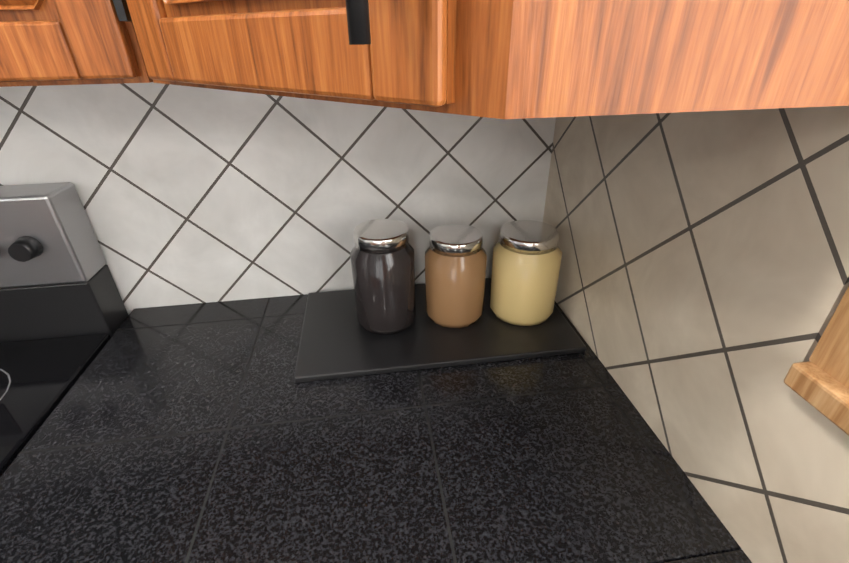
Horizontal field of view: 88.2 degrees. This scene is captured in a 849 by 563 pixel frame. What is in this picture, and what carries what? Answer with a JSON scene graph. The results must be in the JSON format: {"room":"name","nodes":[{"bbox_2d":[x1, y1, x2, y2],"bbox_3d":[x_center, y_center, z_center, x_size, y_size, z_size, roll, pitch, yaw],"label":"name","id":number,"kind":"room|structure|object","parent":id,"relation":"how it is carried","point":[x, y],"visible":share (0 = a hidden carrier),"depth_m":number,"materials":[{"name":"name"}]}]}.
{"room":"kitchen","nodes":[
{"label":"kitchen","id":0,"kind":"room"},
{"bbox_3d":[-1.178,2.632,-1.648,4.195,0.100,7.130,-5,30,-7],"label":"floor","id":1,"kind":"structure","parent":0,"visible":0},
{"bbox_2d":[0,182,127,476],"bbox_3d":[-0.965,0.557,0.699,0.762,1.165,0.849,-5,30,-7],"label":"range","id":2,"kind":"object","parent":1,"relation":"on","point":[63,314],"visible":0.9,"depth_m":0.81,"materials":[{"name":"black metal"}]},
{"bbox_2d":[0,0,848,562],"bbox_3d":[-0.912,0.908,-0.883,2.969,2.125,3.959,-5,30,-7],"label":"kitchen","id":3,"kind":"object","parent":1,"relation":"on","point":[672,172],"visible":0.92,"depth_m":0.58,"materials":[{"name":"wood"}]},
{"bbox_2d":[294,278,585,382],"bbox_3d":[0.018,0.079,0.904,0.530,0.013,0.285,-5,30,-7],"label":"tray","id":4,"kind":"object","parent":3,"relation":"on","point":[337,340],"visible":0.75,"depth_m":0.83,"materials":[{"name":"black plastic"}]},
{"bbox_2d":[350,219,415,334],"bbox_3d":[-0.078,-0.010,0.846,0.120,0.199,0.120,-5,30,-7],"label":"canister","id":5,"kind":"object","parent":4,"relation":"on","point":[382,262],"visible":1,"depth_m":0.80,"materials":[{"name":"grey glass"}]},
{"bbox_2d":[425,224,486,327],"bbox_3d":[0.061,-0.013,0.867,0.120,0.179,0.120,-5,30,-7],"label":"canister","id":6,"kind":"object","parent":4,"relation":"on","point":[455,263],"visible":1,"depth_m":0.82,"materials":[{"name":"brown glass"}]},
{"bbox_2d":[489,220,561,325],"bbox_3d":[0.201,-0.019,0.875,0.132,0.179,0.132,-5,30,-7],"label":"canister","id":7,"kind":"object","parent":4,"relation":"on","point":[526,259],"visible":1,"depth_m":0.83,"materials":[{"name":"yellow glass"}]},
{"bbox_3d":[-1.188,1.511,-2.357,4.195,2.550,7.250,-5,30,-7],"label":"wall","id":8,"kind":"structure","parent":0,"visible":0},
{"bbox_2d":[784,286,848,435],"bbox_3d":[0.492,0.049,-0.497,0.100,0.985,1.570,-5,30,-7],"label":"window","id":9,"kind":"structure","parent":8,"relation":"in","point":[819,381],"depth_m":0.38,"materials":[{"name":"brown wood"}]}
]}

